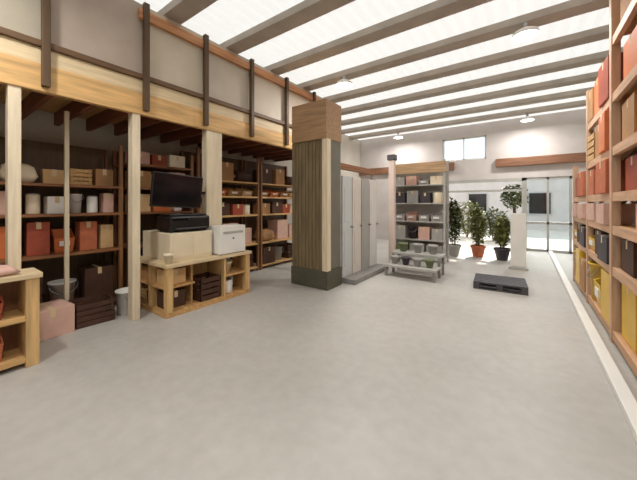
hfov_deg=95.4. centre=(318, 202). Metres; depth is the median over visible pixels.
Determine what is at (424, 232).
carton
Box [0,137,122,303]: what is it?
shelving unit
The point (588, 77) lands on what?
beam
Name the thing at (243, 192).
storage bin
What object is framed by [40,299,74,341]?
carton
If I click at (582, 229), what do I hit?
carton
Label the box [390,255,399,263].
plant pot
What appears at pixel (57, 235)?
storage bin
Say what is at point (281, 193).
storage bin
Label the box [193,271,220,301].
crate
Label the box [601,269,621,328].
carton
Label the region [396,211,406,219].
storage bin
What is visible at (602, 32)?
beam
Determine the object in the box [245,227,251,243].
carton
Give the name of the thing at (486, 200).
building
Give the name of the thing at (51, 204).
carton
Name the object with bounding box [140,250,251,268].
countertop
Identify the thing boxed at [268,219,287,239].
carton
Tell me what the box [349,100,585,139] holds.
beam
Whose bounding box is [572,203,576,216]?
carton
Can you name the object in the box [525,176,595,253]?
glass door
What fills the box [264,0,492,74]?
beam
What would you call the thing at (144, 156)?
carton
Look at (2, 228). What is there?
carton
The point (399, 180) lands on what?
carton
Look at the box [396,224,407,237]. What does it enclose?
carton
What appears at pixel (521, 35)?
diffuser
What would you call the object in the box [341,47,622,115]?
beam
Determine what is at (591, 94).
carton
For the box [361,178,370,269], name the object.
sample
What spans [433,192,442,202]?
tin
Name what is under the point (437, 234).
carton
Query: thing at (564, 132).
wall
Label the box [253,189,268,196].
storage bin
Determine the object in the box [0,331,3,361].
storage bin
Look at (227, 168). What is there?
carton
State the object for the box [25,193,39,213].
tin
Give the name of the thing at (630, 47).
carton
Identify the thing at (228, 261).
plant pot
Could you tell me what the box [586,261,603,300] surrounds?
bucket
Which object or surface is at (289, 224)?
carton
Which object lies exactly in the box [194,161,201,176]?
carton
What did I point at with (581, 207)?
carton
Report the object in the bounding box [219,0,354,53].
beam
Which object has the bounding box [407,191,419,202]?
carton
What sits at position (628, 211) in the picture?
carton
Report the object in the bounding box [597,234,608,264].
carton
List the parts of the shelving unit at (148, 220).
shelf, shelf, panel, shelf, shelf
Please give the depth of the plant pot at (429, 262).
5.99 m
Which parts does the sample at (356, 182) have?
raised panel, raised panel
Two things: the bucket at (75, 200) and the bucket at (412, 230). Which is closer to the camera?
the bucket at (75, 200)
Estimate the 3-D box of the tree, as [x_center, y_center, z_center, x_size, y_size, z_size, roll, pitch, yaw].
[9.534,0.343,14.123,1.275,2.562,1.301,0,0,35]
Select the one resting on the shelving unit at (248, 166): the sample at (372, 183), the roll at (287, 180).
the roll at (287, 180)
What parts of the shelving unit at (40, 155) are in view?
shelf, shelf, shelf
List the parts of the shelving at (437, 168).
shelf, shelf, shelf, shelf, shelf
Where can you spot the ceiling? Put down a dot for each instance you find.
(223, 20)
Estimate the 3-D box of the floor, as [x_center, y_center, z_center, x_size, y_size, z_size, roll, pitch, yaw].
[0.782,1.675,4.540,8.400,0.150,16.300,0,0,35]
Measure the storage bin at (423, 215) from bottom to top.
0.260 m
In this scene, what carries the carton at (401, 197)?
on the shelving at (437, 168)
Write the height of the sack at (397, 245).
0.300 m
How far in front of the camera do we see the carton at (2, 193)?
3.63 m
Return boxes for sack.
[0,163,38,182]
[0,265,20,275]
[253,228,274,240]
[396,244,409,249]
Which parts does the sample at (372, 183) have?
raised panel, raised panel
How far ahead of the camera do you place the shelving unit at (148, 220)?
5.12 m
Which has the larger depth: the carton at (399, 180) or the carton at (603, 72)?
the carton at (399, 180)
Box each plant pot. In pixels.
[163,253,173,264]
[226,259,231,272]
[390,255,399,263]
[398,242,407,251]
[401,256,410,264]
[412,257,421,266]
[413,243,422,252]
[425,259,434,267]
[428,244,437,253]
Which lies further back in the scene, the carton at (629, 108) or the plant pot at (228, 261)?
the plant pot at (228, 261)
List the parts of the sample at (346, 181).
raised panel, raised panel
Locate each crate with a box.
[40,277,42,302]
[68,292,114,329]
[69,168,91,184]
[140,285,147,303]
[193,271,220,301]
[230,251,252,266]
[278,242,291,257]
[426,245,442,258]
[587,132,594,161]
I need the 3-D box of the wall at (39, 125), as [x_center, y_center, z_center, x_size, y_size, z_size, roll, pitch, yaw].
[-2.728,-0.650,6.982,0.150,4.500,16.200,0,0,35]
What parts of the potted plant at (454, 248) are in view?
stem, pot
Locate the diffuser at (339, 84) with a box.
[337,82,351,87]
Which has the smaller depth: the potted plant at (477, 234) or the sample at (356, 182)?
the sample at (356, 182)
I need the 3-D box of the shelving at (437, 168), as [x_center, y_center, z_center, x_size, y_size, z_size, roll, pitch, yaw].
[2.814,0.225,8.164,1.560,2.750,0.480,0,0,35]
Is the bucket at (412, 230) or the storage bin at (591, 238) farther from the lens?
the bucket at (412, 230)
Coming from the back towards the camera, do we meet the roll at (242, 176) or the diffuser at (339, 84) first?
the roll at (242, 176)
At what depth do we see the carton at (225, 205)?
6.27 m
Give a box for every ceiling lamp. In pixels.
[336,76,351,88]
[394,133,402,138]
[512,22,538,41]
[521,114,533,121]
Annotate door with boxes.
[449,178,524,212]
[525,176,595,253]
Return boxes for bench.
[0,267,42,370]
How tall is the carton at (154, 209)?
0.302 m
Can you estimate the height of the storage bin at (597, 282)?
0.560 m
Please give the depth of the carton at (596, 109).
4.07 m
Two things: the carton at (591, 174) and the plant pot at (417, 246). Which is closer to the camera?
the carton at (591, 174)
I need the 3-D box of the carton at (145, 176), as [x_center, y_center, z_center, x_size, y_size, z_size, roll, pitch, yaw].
[-3.090,-0.402,4.964,0.273,0.282,0.300,0,0,35]
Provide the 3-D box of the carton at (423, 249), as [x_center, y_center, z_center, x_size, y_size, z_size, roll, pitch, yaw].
[2.814,1.298,8.164,0.397,0.362,0.323,0,0,38]
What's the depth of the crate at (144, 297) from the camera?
4.46 m
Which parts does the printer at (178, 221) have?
control panel, scanner lid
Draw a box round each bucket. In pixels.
[47,278,77,300]
[69,194,83,212]
[115,287,141,315]
[275,246,283,259]
[408,226,417,238]
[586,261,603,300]
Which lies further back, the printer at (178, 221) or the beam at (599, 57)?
the beam at (599, 57)
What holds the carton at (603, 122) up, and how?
on the storage rack at (619, 150)
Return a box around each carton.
[0,191,4,214]
[0,226,4,258]
[24,221,49,255]
[40,169,63,183]
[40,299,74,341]
[43,196,63,213]
[75,221,96,250]
[79,263,113,301]
[91,169,112,185]
[97,224,112,247]
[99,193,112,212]
[125,151,149,163]
[125,171,150,187]
[125,194,150,211]
[141,265,147,279]
[150,154,165,165]
[151,206,170,211]
[157,266,185,285]
[157,287,185,308]
[166,155,184,167]
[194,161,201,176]
[222,162,233,180]
[222,202,229,215]
[230,204,242,214]
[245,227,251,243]
[253,169,271,183]
[253,203,269,213]
[253,245,274,263]
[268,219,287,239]
[270,169,283,184]
[270,202,281,212]
[282,204,289,212]
[288,223,291,237]
[396,177,405,185]
[396,192,406,202]
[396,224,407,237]
[406,176,418,184]
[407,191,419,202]
[410,242,426,256]
[418,226,431,239]
[420,193,431,202]
[430,176,442,183]
[432,228,442,240]
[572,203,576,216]
[576,177,579,196]
[576,248,585,284]
[577,203,585,218]
[577,223,585,241]
[578,171,585,195]
[579,226,598,247]
[580,257,585,291]
[586,203,632,220]
[588,88,593,123]
[588,169,595,194]
[594,78,601,115]
[595,126,600,157]
[595,230,608,253]
[596,158,626,193]
[596,204,635,224]
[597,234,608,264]
[598,52,632,107]
[598,108,621,153]
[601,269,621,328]
[620,0,631,21]
[621,238,636,277]
[622,91,636,140]
[622,284,636,353]
[623,25,636,79]
[625,154,636,190]
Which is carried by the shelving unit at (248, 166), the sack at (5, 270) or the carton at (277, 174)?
the carton at (277, 174)
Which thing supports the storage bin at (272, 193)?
on the shelving unit at (248, 166)
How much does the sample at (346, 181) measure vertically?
2.050 m
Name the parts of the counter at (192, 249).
corner post, door, panel, panel, door, panel, corner post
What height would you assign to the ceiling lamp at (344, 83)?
0.215 m
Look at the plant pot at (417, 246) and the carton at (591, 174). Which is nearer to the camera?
the carton at (591, 174)
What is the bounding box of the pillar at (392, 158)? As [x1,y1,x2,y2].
[387,154,396,261]
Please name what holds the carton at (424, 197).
on the shelving at (437, 168)
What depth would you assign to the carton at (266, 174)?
7.25 m
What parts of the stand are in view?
leg, leg, leg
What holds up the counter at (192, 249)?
on the floor
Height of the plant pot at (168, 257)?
0.140 m
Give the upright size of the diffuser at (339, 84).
0.025 m
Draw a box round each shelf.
[0,309,25,326]
[0,348,25,370]
[140,278,147,284]
[150,279,194,289]
[226,267,244,276]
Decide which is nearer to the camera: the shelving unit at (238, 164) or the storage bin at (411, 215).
the shelving unit at (238, 164)
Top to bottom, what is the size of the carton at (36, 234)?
0.442 m
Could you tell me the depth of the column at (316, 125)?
5.50 m
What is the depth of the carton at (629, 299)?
2.96 m
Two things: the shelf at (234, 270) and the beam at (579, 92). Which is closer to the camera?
the shelf at (234, 270)
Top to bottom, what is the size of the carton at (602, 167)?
0.402 m
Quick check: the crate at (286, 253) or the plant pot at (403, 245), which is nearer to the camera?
the plant pot at (403, 245)
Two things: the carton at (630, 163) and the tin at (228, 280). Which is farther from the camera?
the tin at (228, 280)
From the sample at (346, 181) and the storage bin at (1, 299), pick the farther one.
the sample at (346, 181)
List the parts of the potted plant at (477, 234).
pot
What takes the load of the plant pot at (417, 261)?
on the stand
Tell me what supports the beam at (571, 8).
attached to the wall at (39, 125)
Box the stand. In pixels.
[384,249,444,282]
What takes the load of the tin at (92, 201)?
on the shelving unit at (40, 155)
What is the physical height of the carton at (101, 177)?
0.262 m
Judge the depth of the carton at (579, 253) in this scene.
5.24 m
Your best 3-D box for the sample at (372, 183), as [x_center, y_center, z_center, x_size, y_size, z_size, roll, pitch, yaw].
[1.333,0.474,6.984,0.100,2.050,0.380,0,0,35]
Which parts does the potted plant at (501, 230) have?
pot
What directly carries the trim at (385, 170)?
attached to the wall at (564, 132)
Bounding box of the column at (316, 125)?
[291,99,341,290]
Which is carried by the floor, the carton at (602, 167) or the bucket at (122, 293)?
the bucket at (122, 293)
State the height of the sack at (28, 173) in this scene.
0.260 m
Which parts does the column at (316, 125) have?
board panel, corner post, panel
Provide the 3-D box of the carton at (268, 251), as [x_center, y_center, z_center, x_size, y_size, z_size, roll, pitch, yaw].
[-1.381,1.298,7.352,0.381,0.402,0.420,0,0,34]
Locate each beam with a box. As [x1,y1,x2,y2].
[157,0,217,23]
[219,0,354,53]
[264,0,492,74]
[297,0,608,90]
[323,24,608,102]
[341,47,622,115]
[341,71,597,125]
[341,87,593,134]
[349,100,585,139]
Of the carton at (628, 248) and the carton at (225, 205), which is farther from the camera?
the carton at (225, 205)
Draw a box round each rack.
[341,163,384,284]
[573,0,636,376]
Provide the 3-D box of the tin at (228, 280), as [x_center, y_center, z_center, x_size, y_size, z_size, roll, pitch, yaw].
[-1.590,1.419,5.003,0.200,0.220,0.200,0,0,35]
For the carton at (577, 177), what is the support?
on the storage rack at (619, 150)
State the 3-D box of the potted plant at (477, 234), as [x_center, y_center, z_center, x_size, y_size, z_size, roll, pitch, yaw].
[4.736,0.830,8.669,0.636,1.541,0.667,0,0,35]
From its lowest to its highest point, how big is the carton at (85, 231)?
0.422 m
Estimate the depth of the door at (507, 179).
10.23 m
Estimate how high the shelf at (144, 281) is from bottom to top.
0.030 m
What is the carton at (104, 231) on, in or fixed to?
on the shelving unit at (40, 155)
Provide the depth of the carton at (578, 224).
5.38 m
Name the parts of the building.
pane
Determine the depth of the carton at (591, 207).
4.28 m
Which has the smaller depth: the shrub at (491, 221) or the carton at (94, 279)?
the carton at (94, 279)
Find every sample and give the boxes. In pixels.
[341,176,353,277]
[352,177,362,273]
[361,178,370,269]
[369,180,378,265]
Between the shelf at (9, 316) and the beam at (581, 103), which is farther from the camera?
the beam at (581, 103)
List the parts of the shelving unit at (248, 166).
panel, shelf, shelf, shelf, shelf, shelf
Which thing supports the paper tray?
on the printer at (178, 221)
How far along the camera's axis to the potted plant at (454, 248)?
8.75 m
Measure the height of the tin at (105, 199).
0.302 m
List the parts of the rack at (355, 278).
rail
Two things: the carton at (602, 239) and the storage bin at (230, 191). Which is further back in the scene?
the storage bin at (230, 191)
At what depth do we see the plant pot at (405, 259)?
6.28 m
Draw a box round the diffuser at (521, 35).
[513,30,537,40]
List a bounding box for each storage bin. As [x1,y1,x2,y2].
[0,294,3,319]
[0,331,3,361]
[51,228,74,252]
[222,187,239,195]
[235,188,252,195]
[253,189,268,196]
[265,190,278,196]
[274,190,288,196]
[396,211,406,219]
[406,211,418,220]
[418,178,429,184]
[418,211,430,220]
[431,212,442,221]
[588,235,594,250]
[593,278,600,308]
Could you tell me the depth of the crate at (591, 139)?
4.41 m
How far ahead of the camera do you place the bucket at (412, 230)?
8.15 m
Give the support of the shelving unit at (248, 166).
on the floor
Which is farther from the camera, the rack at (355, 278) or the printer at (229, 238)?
the rack at (355, 278)
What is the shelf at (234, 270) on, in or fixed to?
attached to the counter at (192, 249)
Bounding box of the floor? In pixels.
[0,239,636,479]
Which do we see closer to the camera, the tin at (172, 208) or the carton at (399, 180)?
the tin at (172, 208)
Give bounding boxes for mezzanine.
[0,0,323,320]
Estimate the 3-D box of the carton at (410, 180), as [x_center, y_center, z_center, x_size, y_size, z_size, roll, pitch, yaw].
[2.678,-0.632,8.249,0.290,0.262,0.264,0,0,37]
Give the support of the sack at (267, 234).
on the shelving unit at (248, 166)
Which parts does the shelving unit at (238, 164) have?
panel, shelf, shelf, shelf, shelf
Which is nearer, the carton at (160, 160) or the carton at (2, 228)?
the carton at (2, 228)
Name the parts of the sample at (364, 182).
raised panel, raised panel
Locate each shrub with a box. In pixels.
[452,200,486,236]
[481,206,509,240]
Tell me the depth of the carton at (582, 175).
4.77 m
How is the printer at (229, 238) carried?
on the counter at (192, 249)
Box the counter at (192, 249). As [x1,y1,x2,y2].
[140,229,251,318]
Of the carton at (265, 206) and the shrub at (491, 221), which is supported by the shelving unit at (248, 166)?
the carton at (265, 206)
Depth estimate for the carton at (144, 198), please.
4.92 m
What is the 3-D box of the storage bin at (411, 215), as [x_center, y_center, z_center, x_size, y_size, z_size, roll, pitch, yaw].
[2.675,0.368,8.257,0.285,0.260,0.260,0,0,37]
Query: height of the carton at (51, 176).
0.202 m
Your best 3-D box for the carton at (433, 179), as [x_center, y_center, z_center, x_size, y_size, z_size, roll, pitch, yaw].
[3.219,-0.612,7.871,0.290,0.222,0.264,0,0,38]
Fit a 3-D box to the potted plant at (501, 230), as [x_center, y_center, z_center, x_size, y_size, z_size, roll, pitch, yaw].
[5.162,0.962,8.127,0.593,1.277,0.668,0,0,35]
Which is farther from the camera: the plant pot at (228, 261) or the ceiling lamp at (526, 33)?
the plant pot at (228, 261)
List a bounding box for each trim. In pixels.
[359,162,453,175]
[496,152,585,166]
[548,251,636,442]
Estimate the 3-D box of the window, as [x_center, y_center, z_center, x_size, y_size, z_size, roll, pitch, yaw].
[5.474,-2.025,10.921,1.470,0.850,0.060,0,0,35]
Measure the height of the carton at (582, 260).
0.501 m
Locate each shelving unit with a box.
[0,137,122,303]
[112,147,193,293]
[180,147,258,270]
[243,158,291,269]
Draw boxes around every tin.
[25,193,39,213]
[87,196,97,212]
[171,207,181,210]
[226,278,231,292]
[243,204,249,213]
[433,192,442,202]
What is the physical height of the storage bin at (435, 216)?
0.260 m
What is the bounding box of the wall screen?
[149,171,204,207]
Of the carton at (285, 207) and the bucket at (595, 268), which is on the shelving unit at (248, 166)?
the carton at (285, 207)
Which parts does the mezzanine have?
post, infill panel, post, infill panel, post, handrail, infill panel, post, plate, infill panel, infill panel, infill panel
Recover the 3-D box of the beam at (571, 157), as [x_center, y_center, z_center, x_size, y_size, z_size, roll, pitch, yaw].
[7.477,-1.400,9.320,3.050,0.280,0.140,0,0,35]
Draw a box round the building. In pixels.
[449,181,521,226]
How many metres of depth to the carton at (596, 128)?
4.12 m
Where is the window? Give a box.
[443,135,485,161]
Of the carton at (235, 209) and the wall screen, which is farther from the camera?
the carton at (235, 209)
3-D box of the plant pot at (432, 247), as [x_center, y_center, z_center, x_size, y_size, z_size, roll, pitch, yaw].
[2.538,1.028,6.428,0.220,0.200,0.220,0,0,34]
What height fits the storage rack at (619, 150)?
4.200 m
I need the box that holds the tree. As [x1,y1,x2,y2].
[499,184,521,212]
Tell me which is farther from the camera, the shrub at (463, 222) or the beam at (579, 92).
the shrub at (463, 222)
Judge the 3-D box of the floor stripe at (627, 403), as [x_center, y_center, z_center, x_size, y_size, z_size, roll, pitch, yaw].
[2.823,1.565,2.838,0.100,0.070,15.900,0,0,35]
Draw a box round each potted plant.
[449,196,462,255]
[465,206,488,256]
[490,215,509,260]
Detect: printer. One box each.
[157,213,208,232]
[210,224,244,254]
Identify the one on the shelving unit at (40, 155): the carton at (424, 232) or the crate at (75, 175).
the crate at (75, 175)
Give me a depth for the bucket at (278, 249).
7.62 m
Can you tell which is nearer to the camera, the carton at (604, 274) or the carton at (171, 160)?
the carton at (604, 274)
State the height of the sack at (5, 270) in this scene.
0.090 m
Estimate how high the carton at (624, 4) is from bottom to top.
0.501 m
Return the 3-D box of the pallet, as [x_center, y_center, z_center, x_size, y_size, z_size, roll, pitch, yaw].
[3.450,1.530,5.526,0.840,0.140,0.725,0,0,32]
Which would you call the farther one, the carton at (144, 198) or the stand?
the stand
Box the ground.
[449,226,509,247]
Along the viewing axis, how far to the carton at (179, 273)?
4.27 m
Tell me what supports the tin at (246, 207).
on the shelving unit at (238, 164)
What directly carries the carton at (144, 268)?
on the counter at (192, 249)
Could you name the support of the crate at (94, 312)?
on the floor
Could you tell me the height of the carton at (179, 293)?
0.242 m
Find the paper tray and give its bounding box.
[176,226,206,229]
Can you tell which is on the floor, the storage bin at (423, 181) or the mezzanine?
the mezzanine
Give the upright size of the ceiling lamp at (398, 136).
0.215 m
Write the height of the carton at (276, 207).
0.282 m
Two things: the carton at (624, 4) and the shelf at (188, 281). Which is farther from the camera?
the shelf at (188, 281)
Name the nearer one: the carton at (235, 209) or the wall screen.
the wall screen
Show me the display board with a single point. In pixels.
(517, 220)
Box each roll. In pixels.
[234,171,251,181]
[284,176,291,184]
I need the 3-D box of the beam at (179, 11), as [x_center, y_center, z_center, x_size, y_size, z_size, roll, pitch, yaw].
[-0.293,-2.840,3.034,8.400,0.120,0.280,0,0,35]
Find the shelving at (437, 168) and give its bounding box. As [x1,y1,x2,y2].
[396,159,448,263]
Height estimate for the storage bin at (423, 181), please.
0.200 m
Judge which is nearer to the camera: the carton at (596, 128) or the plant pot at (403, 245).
the carton at (596, 128)
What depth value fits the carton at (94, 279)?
4.40 m
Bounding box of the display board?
[508,213,527,270]
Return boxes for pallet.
[473,273,527,295]
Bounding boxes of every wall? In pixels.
[0,103,359,264]
[360,108,608,239]
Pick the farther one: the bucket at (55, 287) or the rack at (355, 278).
the rack at (355, 278)
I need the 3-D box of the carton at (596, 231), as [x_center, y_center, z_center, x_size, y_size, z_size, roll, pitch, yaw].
[4.044,0.558,3.915,0.402,0.342,0.443,0,0,36]
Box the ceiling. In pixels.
[134,0,629,139]

